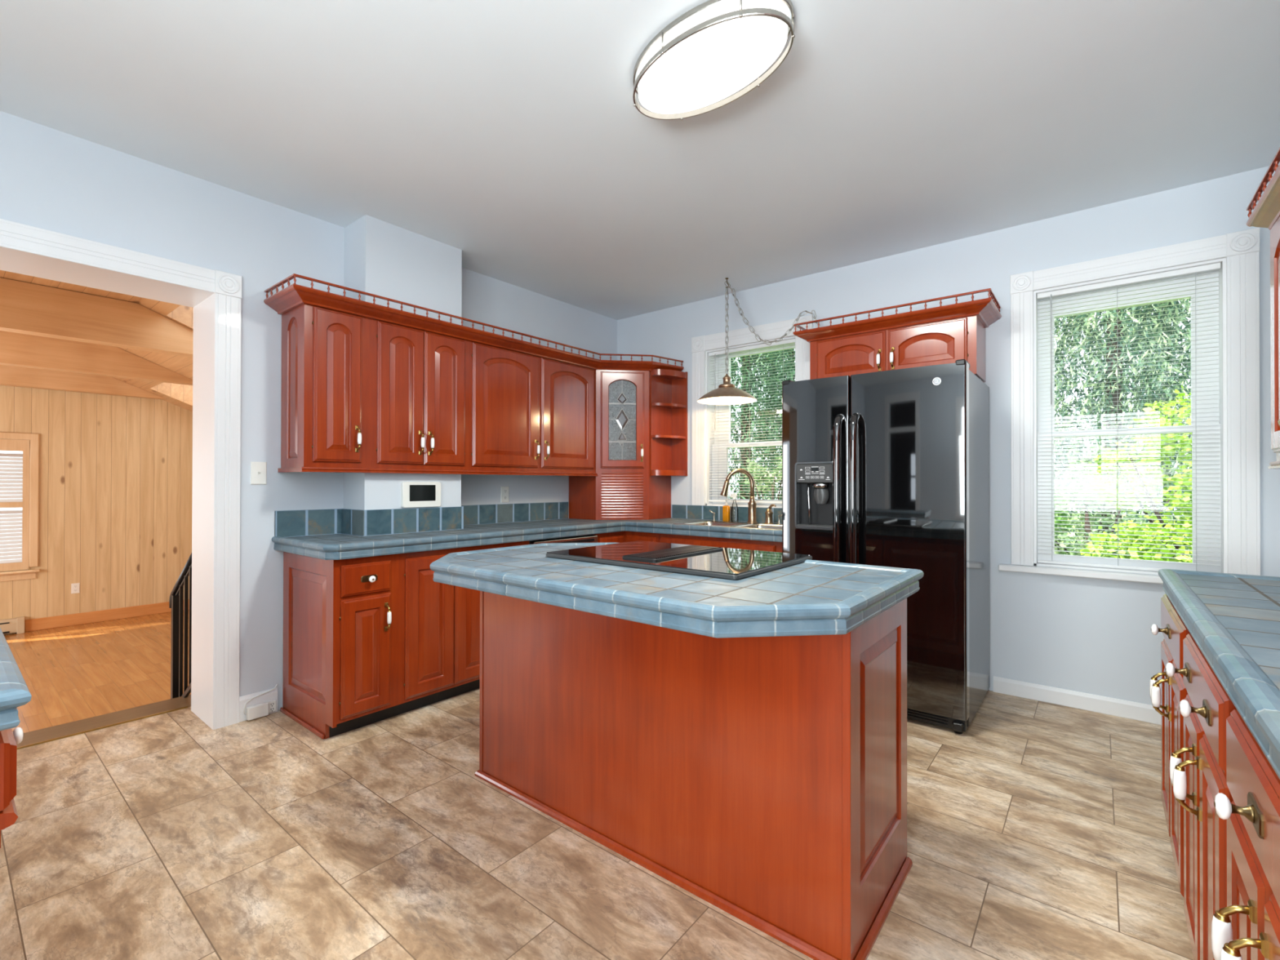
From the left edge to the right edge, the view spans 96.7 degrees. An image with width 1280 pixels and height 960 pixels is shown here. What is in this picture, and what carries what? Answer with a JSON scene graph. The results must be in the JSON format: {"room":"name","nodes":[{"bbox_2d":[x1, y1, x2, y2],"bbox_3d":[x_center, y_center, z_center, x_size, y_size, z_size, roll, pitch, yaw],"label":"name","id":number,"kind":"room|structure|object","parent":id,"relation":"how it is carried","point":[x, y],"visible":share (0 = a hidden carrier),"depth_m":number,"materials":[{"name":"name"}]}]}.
{"room":"kitchen","nodes":[
{"label":"kitchen","id":0,"kind":"room"},
{"bbox_2d":[0,385,192,635],"bbox_3d":[-7.275,0.130,6.032,0.001,3.166,5.400,0,0,39],"label":"wall","id":1,"kind":"structure","parent":0,"point":[116,472],"depth_m":6.93,"materials":[{"name":"brown wood"}]},
{"bbox_2d":[0,616,24,634],"bbox_3d":[-7.556,1.622,5.616,0.078,0.178,2.015,0,0,39],"label":"baseboard heater","id":2,"kind":"object","parent":1,"relation":"attached to","point":[16,624],"visible":1,"depth_m":6.32,"materials":[{"name":"beige metal"}]},
{"bbox_2d":[0,622,9,633],"bbox_3d":[-7.540,1.628,5.593,0.013,0.118,1.800,0,0,39],"label":"grille","id":3,"kind":"object","parent":2,"relation":"attached to","point":[5,626],"depth_m":6.27,"materials":[{"name":"beige metal"}]},
{"bbox_2d":[0,431,39,581],"bbox_3d":[-7.272,0.292,6.035,0.140,1.650,1.250,0,0,39],"label":"window","id":4,"kind":"structure","parent":1,"relation":"in","point":[33,438],"depth_m":6.46,"materials":[{"name":"brown wood"}]},
{"bbox_2d":[0,439,29,571],"bbox_3d":[-7.153,0.278,6.160,0.029,1.460,0.735,0,0,39],"label":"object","id":5,"kind":"structure","parent":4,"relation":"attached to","point":[12,563],"depth_m":6.36,"materials":[{"name":"white plastic"}]},
{"bbox_2d":[71,582,79,593],"bbox_3d":[-6.692,1.284,6.745,0.009,0.118,0.072,0,0,39],"label":"wall outlet","id":6,"kind":"object","parent":1,"relation":"attached to","point":[75,588],"visible":1,"depth_m":6.74,"materials":[{"name":"beige plastic"}]},
{"bbox_2d":[24,599,189,631],"bbox_3d":[-6.276,1.654,7.252,0.017,0.135,2.130,0,0,39],"label":"baseboard","id":7,"kind":"structure","parent":1,"relation":"attached to","point":[39,624],"depth_m":6.86,"materials":[{"name":"brown wood"}]},
{"bbox_2d":[0,270,193,412],"bbox_3d":[-5.108,-1.145,4.294,5.740,0.966,5.400,0,0,39],"label":"ceiling","id":8,"kind":"structure","parent":0,"point":[177,394],"depth_m":5.49,"materials":[{"name":"brown wood"}]},
{"bbox_2d":[0,364,165,399],"bbox_3d":[-7.470,-1.218,5.635,0.140,0.340,4.325,0,0,39],"label":"ceiling beam","id":9,"kind":"structure","parent":8,"relation":"attached to","point":[10,375],"depth_m":6.58,"materials":[{"name":"brown wood"}]},
{"bbox_2d":[0,330,192,385],"bbox_3d":[-6.185,-1.221,4.600,0.140,0.340,4.325,0,0,39],"label":"ceiling beam","id":10,"kind":"structure","parent":8,"relation":"attached to","point":[16,349],"depth_m":5.47,"materials":[{"name":"brown wood"}]},
{"bbox_2d":[0,277,193,357],"bbox_3d":[-4.822,-1.225,3.502,0.140,0.340,4.325,0,0,39],"label":"ceiling beam","id":11,"kind":"structure","parent":8,"relation":"attached to","point":[25,308],"depth_m":4.25,"materials":[{"name":"brown wood"}]},
{"bbox_2d":[4,612,191,733],"bbox_3d":[-5.323,1.758,4.449,5.200,0.100,5.400,0,0,39],"label":"floor","id":12,"kind":"structure","parent":0,"point":[78,672],"depth_m":5.22,"materials":[{"name":"brown wood"}]},
{"bbox_3d":[-3.290,1.493,2.877,0.580,0.421,2.300,0,0,39],"label":"steps","id":13,"kind":"structure","parent":12,"relation":"on","visible":0},
{"bbox_2d":[168,552,191,698],"bbox_3d":[-2.610,1.033,3.256,0.534,1.347,0.036,0,0,39],"label":"stair railing","id":14,"kind":"object","parent":13,"relation":"on","point":[180,606],"visible":0.68,"depth_m":3.29,"materials":[{"name":"black metal"}]},
{"bbox_2d":[0,111,617,710],"bbox_3d":[-2.281,-0.123,2.652,0.001,2.723,6.600,0,0,39],"label":"wall","id":15,"kind":"structure","parent":0,"point":[51,180],"depth_m":2.97,"materials":[{"name":"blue paint"}]},
{"bbox_2d":[239,687,277,722],"bbox_3d":[-3.146,1.168,1.561,0.016,0.126,3.828,0,0,39],"label":"baseboard","id":16,"kind":"structure","parent":15,"relation":"attached to","point":[271,695],"depth_m":2.97,"materials":[{"name":"white paint"}]},
{"bbox_2d":[250,462,266,484],"bbox_3d":[-1.999,-0.036,2.987,0.018,0.118,0.072,0,0,39],"label":"light switch","id":17,"kind":"object","parent":15,"relation":"attached to","point":[258,469],"visible":1,"depth_m":2.99,"materials":[{"name":"beige plastic"}]},
{"bbox_2d":[243,684,277,720],"bbox_3d":[-1.978,1.162,2.975,0.031,0.148,0.158,0,0,39],"label":"outlet box","id":18,"kind":"object","parent":15,"relation":"attached to","point":[260,710],"visible":1,"depth_m":2.96,"materials":[{"name":"beige plastic"}]},
{"bbox_2d":[277,303,370,473],"bbox_3d":[-1.697,-0.479,3.080,0.370,0.881,0.344,0,0,39],"label":"upper cabinet","id":19,"kind":"object","parent":15,"relation":"attached to","point":[325,388],"visible":0.95,"depth_m":2.98,"materials":[{"name":"brown wood"}]},
{"bbox_2d":[274,502,568,537],"bbox_3d":[-1.174,0.242,3.805,0.274,0.144,2.160,0,0,39],"label":"backsplash","id":20,"kind":"structure","parent":15,"relation":"attached to","point":[287,523],"depth_m":3.33,"materials":[{"name":"blue tile"}]},
{"bbox_2d":[500,486,509,502],"bbox_3d":[-1.003,0.107,4.230,0.009,0.118,0.072,0,0,39],"label":"wall outlet","id":21,"kind":"object","parent":15,"relation":"attached to","point":[504,491],"visible":1,"depth_m":4.22,"materials":[{"name":"beige plastic"}]},
{"bbox_2d":[343,214,462,510],"bbox_3d":[-1.444,-0.117,3.490,0.272,2.721,0.615,0,0,39],"label":"wall","id":22,"kind":"structure","parent":0,"point":[384,259],"depth_m":3.32,"materials":[{"name":"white paint"}]},
{"bbox_2d":[368,318,470,474],"bbox_3d":[-1.286,-0.477,3.381,0.108,0.881,0.640,0,0,39],"label":"upper cabinet","id":23,"kind":"object","parent":22,"relation":"attached to","point":[419,380],"visible":1,"depth_m":3.33,"materials":[{"name":"brown wood"}]},
{"bbox_2d":[400,481,440,507],"bbox_3d":[-1.312,0.088,3.420,0.021,0.154,0.250,0,0,39],"label":"control panel","id":24,"kind":"object","parent":22,"relation":"attached to","point":[413,494],"visible":1,"depth_m":3.40,"materials":[{"name":"beige plastic"}]},
{"bbox_2d":[466,341,598,476],"bbox_3d":[-0.816,-0.472,4.174,0.370,0.881,1.185,0,0,39],"label":"upper cabinet","id":25,"kind":"object","parent":22,"relation":"attached to","point":[530,415],"visible":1,"depth_m":4.00,"materials":[{"name":"brown wood"}]},
{"bbox_2d":[263,273,684,371],"bbox_3d":[-0.815,-0.943,3.881,2.901,0.112,0.401,0,0,-44],"label":"crown molding","id":26,"kind":"structure","parent":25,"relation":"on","point":[294,295],"depth_m":3.37,"materials":[{"name":"brown wood"}]},
{"bbox_2d":[0,688,1194,959],"bbox_3d":[-0.751,1.294,1.410,4.795,0.120,6.800,0,0,39],"label":"floor","id":27,"kind":"structure","parent":0,"point":[1037,830],"depth_m":1.87,"materials":[{"name":"tile"}]},
{"bbox_2d":[0,727,23,848],"bbox_3d":[-1.581,0.798,0.973,1.302,0.864,0.693,0,0,39],"label":"base cabinet","id":28,"kind":"object","parent":27,"relation":"on","point":[9,739],"visible":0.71,"depth_m":0.80,"materials":[{"name":"brown wood"}]},
{"bbox_2d":[0,627,31,730],"bbox_3d":[-1.591,0.318,0.959,1.356,0.054,0.674,0,0,39],"label":"countertop","id":29,"kind":"structure","parent":28,"relation":"on","point":[15,692],"depth_m":0.80,"materials":[{"name":"blue tile"}]},
{"bbox_2d":[0,218,242,749],"bbox_3d":[-2.837,0.116,2.445,0.672,2.330,1.726,0,0,39],"label":"trim","id":30,"kind":"structure","parent":27,"relation":"on","point":[215,296],"depth_m":2.86,"materials":[{"name":"white paint"}]},
{"bbox_2d":[280,551,399,739],"bbox_3d":[-1.560,0.808,2.967,0.672,0.864,0.335,0,0,39],"label":"base cabinet","id":31,"kind":"object","parent":27,"relation":"on","point":[340,672],"visible":0.98,"depth_m":2.81,"materials":[{"name":"brown wood"}]},
{"bbox_2d":[391,540,528,717],"bbox_3d":[-1.089,0.811,3.356,0.427,0.864,0.862,0,0,39],"label":"base cabinet","id":32,"kind":"object","parent":27,"relation":"on","point":[439,623],"visible":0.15,"depth_m":3.07,"materials":[{"name":"brown wood"}]},
{"bbox_2d":[528,534,597,544],"bbox_3d":[-0.714,0.819,4.003,0.630,0.855,0.596,0,0,39],"label":"dishwasher","id":33,"kind":"object","parent":27,"relation":"on","point":[586,538],"visible":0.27,"depth_m":3.86,"materials":[{"name":"black plastic"}]},
{"bbox_2d":[592,531,659,542],"bbox_3d":[-0.135,0.818,4.542,0.963,0.864,0.950,0,0,39],"label":"base cabinet","id":34,"kind":"object","parent":27,"relation":"on","point":[619,536],"visible":0.09,"depth_m":4.20,"materials":[{"name":"brown wood"}]},
{"bbox_2d":[271,517,782,559],"bbox_3d":[-0.314,0.342,3.504,1.992,0.073,2.800,0,0,39],"label":"countertop","id":35,"kind":"structure","parent":34,"relation":"on","point":[331,546],"depth_m":3.40,"materials":[{"name":"blue tile"}]},
{"bbox_2d":[568,369,671,519],"bbox_3d":[-0.162,-0.294,4.786,0.619,1.229,0.616,0,0,39],"label":"cabinet","id":36,"kind":"object","parent":35,"relation":"on","point":[624,488],"visible":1,"depth_m":4.57,"materials":[{"name":"brown wood"}]},
{"bbox_2d":[672,520,782,529],"bbox_3d":[0.729,0.402,3.982,0.889,0.182,0.533,0,0,39],"label":"sink","id":37,"kind":"object","parent":35,"relation":"in","point":[707,522],"visible":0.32,"depth_m":4.05,"materials":[{"name":"silver metal"}]},
{"bbox_2d":[709,510,715,520],"bbox_3d":[0.560,0.272,4.401,0.052,0.081,0.023,0,0,24],"label":"spigot","id":38,"kind":"object","parent":37,"relation":"on","point":[709,510],"visible":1,"depth_m":4.39,"materials":[{"name":"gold metal"}]},
{"bbox_2d":[722,498,730,521],"bbox_3d":[0.659,0.228,4.326,0.058,0.168,0.036,0,0,39],"label":"soap bottle","id":39,"kind":"object","parent":37,"relation":"on","point":[726,508],"visible":1,"depth_m":4.31,"materials":[{"name":"orange plastic"}]},
{"bbox_2d":[729,493,737,521],"bbox_3d":[0.714,0.207,4.308,0.062,0.210,0.054,0,0,39],"label":"spray bottle","id":40,"kind":"object","parent":37,"relation":"on","point":[734,496],"visible":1,"depth_m":4.31,"materials":[{"name":"clear plastic"}]},
{"bbox_2d":[764,504,776,524],"bbox_3d":[0.940,0.242,4.081,0.095,0.140,0.063,0,0,39],"label":"soap dispenser","id":41,"kind":"object","parent":37,"relation":"on","point":[769,513],"visible":1,"depth_m":4.07,"materials":[{"name":"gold metal"}]},
{"bbox_2d":[720,468,757,523],"bbox_3d":[0.723,0.114,4.152,0.271,0.396,0.076,0,0,-4],"label":"faucet","id":42,"kind":"object","parent":35,"relation":"on","point":[752,504],"visible":1,"depth_m":4.14,"materials":[{"name":"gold metal"}]},
{"bbox_2d":[474,591,912,959],"bbox_3d":[0.095,0.806,2.112,1.571,0.864,0.560,0,0,39],"label":"kitchen island","id":43,"kind":"object","parent":27,"relation":"on","point":[764,779],"visible":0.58,"depth_m":1.70,"materials":[{"name":"brown wood"}]},
{"bbox_2d":[430,542,924,638],"bbox_3d":[0.019,0.335,2.051,1.630,0.073,0.955,0,0,39],"label":"island countertop","id":44,"kind":"structure","parent":43,"relation":"on","point":[809,597],"depth_m":1.61,"materials":[{"name":"blue tile"}]},
{"bbox_2d":[546,540,812,580],"bbox_3d":[0.144,0.294,2.236,0.867,0.029,0.598,0,0,39],"label":"cooktop","id":45,"kind":"object","parent":44,"relation":"in","point":[727,563],"visible":1,"depth_m":2.10,"materials":[{"name":"black glass"}]},
{"bbox_2d":[622,545,723,561],"bbox_3d":[0.140,0.284,2.242,0.160,0.009,0.473,0,0,39],"label":"vent grille","id":46,"kind":"object","parent":45,"relation":"attached to","point":[661,555],"depth_m":2.17,"materials":[{"name":"black metal"}]},
{"bbox_2d":[659,533,782,552],"bbox_3d":[0.718,0.817,4.016,1.020,0.864,0.692,0,0,39],"label":"base cabinet","id":47,"kind":"object","parent":27,"relation":"on","point":[761,545],"visible":0.02,"depth_m":3.77,"materials":[{"name":"brown wood"}]},
{"bbox_2d":[782,359,990,733],"bbox_3d":[1.415,0.333,3.298,0.948,1.826,0.872,0,0,39],"label":"refrigerator","id":48,"kind":"object","parent":27,"relation":"on","point":[891,468],"visible":0.84,"depth_m":2.92,"materials":[{"name":"black metal"}]},
{"bbox_2d":[1149,594,1190,897],"bbox_3d":[1.802,0.806,1.494,0.687,0.864,0.648,0,0,39],"label":"base cabinet","id":49,"kind":"object","parent":27,"relation":"on","point":[1173,691],"visible":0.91,"depth_m":1.65,"materials":[{"name":"brown wood"}]},
{"bbox_2d":[1158,568,1279,779],"bbox_3d":[1.000,0.329,0.457,0.665,0.073,3.302,0,0,39],"label":"countertop","id":50,"kind":"structure","parent":49,"relation":"on","point":[1233,620],"depth_m":1.13,"materials":[{"name":"blue tile"}]},
{"bbox_2d":[1164,633,1236,959],"bbox_3d":[1.407,0.803,1.004,0.687,0.864,0.606,0,0,39],"label":"base cabinet","id":51,"kind":"object","parent":27,"relation":"on","point":[1196,781],"visible":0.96,"depth_m":1.16,"materials":[{"name":"brown wood"}]},
{"bbox_2d":[1211,709,1279,959],"bbox_3d":[1.034,0.800,0.541,0.687,0.864,0.580,0,0,39],"label":"base cabinet","id":52,"kind":"object","parent":27,"relation":"on","point":[1248,928],"visible":1,"depth_m":0.77,"materials":[{"name":"brown wood"}]},
{"bbox_2d":[0,0,1279,319],"bbox_3d":[-0.680,-1.569,1.371,4.825,0.160,7.000,0,0,39],"label":"ceiling","id":53,"kind":"structure","parent":0,"point":[511,135],"depth_m":2.32,"materials":[{"name":"paint"}]},
{"bbox_2d":[632,0,795,119],"bbox_3d":[0.233,-1.441,1.967,0.626,0.084,0.365,0,0,43],"label":"ceiling light","id":54,"kind":"object","parent":53,"relation":"attached to","point":[713,51],"visible":1,"depth_m":1.90,"materials":[{"name":"white glass"}]},
{"bbox_2d":[697,277,820,404],"bbox_3d":[0.805,-1.025,4.011,0.872,0.897,0.431,0,0,39],"label":"pendant lamp","id":55,"kind":"object","parent":53,"relation":"hanging from","point":[726,393],"visible":0.94,"depth_m":4.11,"materials":[{"name":"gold metal"}]},
{"bbox_2d":[617,163,1279,705],"bbox_3d":[1.513,-0.111,3.962,4.265,2.722,0.200,0,0,39],"label":"wall","id":56,"kind":"structure","parent":0,"point":[1086,635],"depth_m":3.25,"materials":[{"name":"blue paint"}]},
{"bbox_2d":[649,368,687,475],"bbox_3d":[0.238,-0.466,4.669,0.167,0.865,0.298,0,0,39],"label":"corner shelf","id":57,"kind":"object","parent":56,"relation":"attached to","point":[668,388],"visible":1,"depth_m":4.72,"materials":[{"name":"brown wood"}]},
{"bbox_2d":[671,504,782,523],"bbox_3d":[0.804,0.264,4.394,1.367,0.114,0.012,0,0,39],"label":"backsplash","id":58,"kind":"structure","parent":56,"relation":"attached to","point":[678,511],"depth_m":4.54,"materials":[{"name":"blue tile"}]},
{"bbox_2d":[691,315,813,507],"bbox_3d":[0.886,-0.475,4.442,1.026,1.396,0.222,0,0,39],"label":"window","id":59,"kind":"structure","parent":56,"relation":"in","point":[702,345],"depth_m":4.62,"materials":[{"name":"white paint"}]},
{"bbox_2d":[708,338,795,503],"bbox_3d":[0.854,-0.431,4.402,0.746,1.212,0.042,0,0,39],"label":"window blind","id":60,"kind":"object","parent":59,"relation":"attached to","point":[792,340],"visible":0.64,"depth_m":4.41,"materials":[{"name":"white plastic"}]},
{"bbox_2d":[809,315,986,382],"bbox_3d":[1.569,-0.759,3.539,0.950,0.350,0.390,0,0,39],"label":"upper cabinet","id":61,"kind":"object","parent":56,"relation":"attached to","point":[950,340],"visible":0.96,"depth_m":3.36,"materials":[{"name":"brown wood"}]},
{"bbox_2d":[793,288,1001,342],"bbox_3d":[1.562,-0.963,3.531,1.114,0.112,0.409,0,0,39],"label":"crown molding","id":62,"kind":"structure","parent":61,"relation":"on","point":[988,309],"depth_m":3.32,"materials":[{"name":"brown wood"}]},
{"bbox_2d":[993,675,1160,724],"bbox_3d":[2.594,1.202,2.944,1.310,0.089,0.016,0,0,39],"label":"baseboard","id":63,"kind":"structure","parent":56,"relation":"attached to","point":[1141,712],"depth_m":3.10,"materials":[{"name":"white paint"}]},
{"bbox_2d":[998,227,1260,584],"bbox_3d":[2.577,-0.332,3.059,1.085,1.713,0.252,0,0,39],"label":"window","id":64,"kind":"structure","parent":56,"relation":"in","point":[1237,253],"depth_m":2.90,"materials":[{"name":"white paint"}]},
{"bbox_2d":[1037,262,1221,573],"bbox_3d":[2.563,-0.298,3.024,0.740,1.537,0.042,0,0,39],"label":"window blind","id":65,"kind":"object","parent":64,"relation":"attached to","point":[1212,267],"visible":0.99,"depth_m":3.00,"materials":[{"name":"white plastic"}]},
{"label":"outside","id":66,"kind":"structure","parent":0,"visible":0},
{"bbox_2d":[1054,450,1176,557],"bbox_3d":[5.646,0.758,7.227,2.232,2.259,1.195,0,0,28],"label":"bush","id":67,"kind":"object","parent":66,"point":[1073,485],"visible":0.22,"depth_m":7.21,"materials":[{"name":"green plant"}]},
{"bbox_3d":[1.103,-0.132,-0.074,0.160,2.722,6.600,0,0,39],"label":"wall","id":68,"kind":"structure","parent":0,"visible":0},
{"bbox_2d":[1267,216,1279,469],"bbox_3d":[1.619,-0.485,0.984,0.350,0.881,2.412,0,0,39],"label":"upper cabinet","id":69,"kind":"object","parent":68,"relation":"attached to","point":[1275,230],"visible":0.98,"depth_m":1.94,"materials":[{"name":"brown wood"}]},
{"bbox_2d":[1245,146,1279,230],"bbox_3d":[1.639,-0.954,1.042,0.397,0.112,2.403,0,0,39],"label":"gallery","id":70,"kind":"object","parent":69,"relation":"on","point":[1266,212],"visible":1,"depth_m":1.92,"materials":[{"name":"brown wood"}]},
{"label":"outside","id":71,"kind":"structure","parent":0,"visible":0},
{"bbox_2d":[1056,512,1192,557],"bbox_3d":[8.518,1.911,24.020,70.000,0.001,39.750,0,0,39],"label":"lawn","id":72,"kind":"structure","parent":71,"point":[1177,517],"depth_m":23.73,"materials":[{"name":"green plant"}]},
{"bbox_2d":[728,349,795,499],"bbox_3d":[2.255,-3.130,12.514,3.827,9.952,3.831,0,0,-23],"label":"conifer tree","id":73,"kind":"object","parent":72,"relation":"on","point":[742,453],"visible":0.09,"depth_m":11.85,"materials":[{"name":"green plant"}]},
{"bbox_2d":[742,455,782,499],"bbox_3d":[2.162,0.712,9.333,0.991,2.238,0.709,0,0,39],"label":"bush","id":74,"kind":"object","parent":72,"relation":"on","point":[752,469],"visible":0.27,"depth_m":9.42,"materials":[{"name":"green plant"}]},
{"bbox_2d":[730,348,795,499],"bbox_3d":[5.024,-4.224,18.986,4.160,12.290,3.812,0,0,7],"label":"conifer tree","id":75,"kind":"object","parent":72,"relation":"on","point":[793,349],"visible":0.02,"depth_m":18.89,"materials":[{"name":"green plant"}]},
{"bbox_2d":[1054,489,1075,544],"bbox_3d":[3.755,0.793,6.112,1.524,2.053,1.439,0,0,14],"label":"bush","id":76,"kind":"object","parent":72,"relation":"on","point":[1058,495],"visible":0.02,"depth_m":5.84,"materials":[{"name":"green plant"}]},
{"bbox_2d":[1054,298,1191,546],"bbox_3d":[12.279,-4.245,13.249,3.726,12.316,4.290,0,0,-38],"label":"conifer tree","id":77,"kind":"object","parent":72,"relation":"on","point":[1184,304],"visible":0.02,"depth_m":13.20,"materials":[{"name":"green plant"}]},
{"bbox_2d":[1054,297,1192,557],"bbox_3d":[7.742,-3.089,9.154,3.675,9.851,3.771,0,0,32],"label":"conifer tree","id":78,"kind":"object","parent":72,"relation":"on","point":[1110,413],"visible":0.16,"depth_m":8.74,"materials":[{"name":"green plant"}]},
{"bbox_2d":[1080,385,1192,562],"bbox_3d":[5.100,0.429,5.099,1.988,2.773,1.628,0,0,18],"label":"bush","id":79,"kind":"object","parent":72,"relation":"on","point":[1148,457],"visible":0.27,"depth_m":5.34,"materials":[{"name":"green plant"}]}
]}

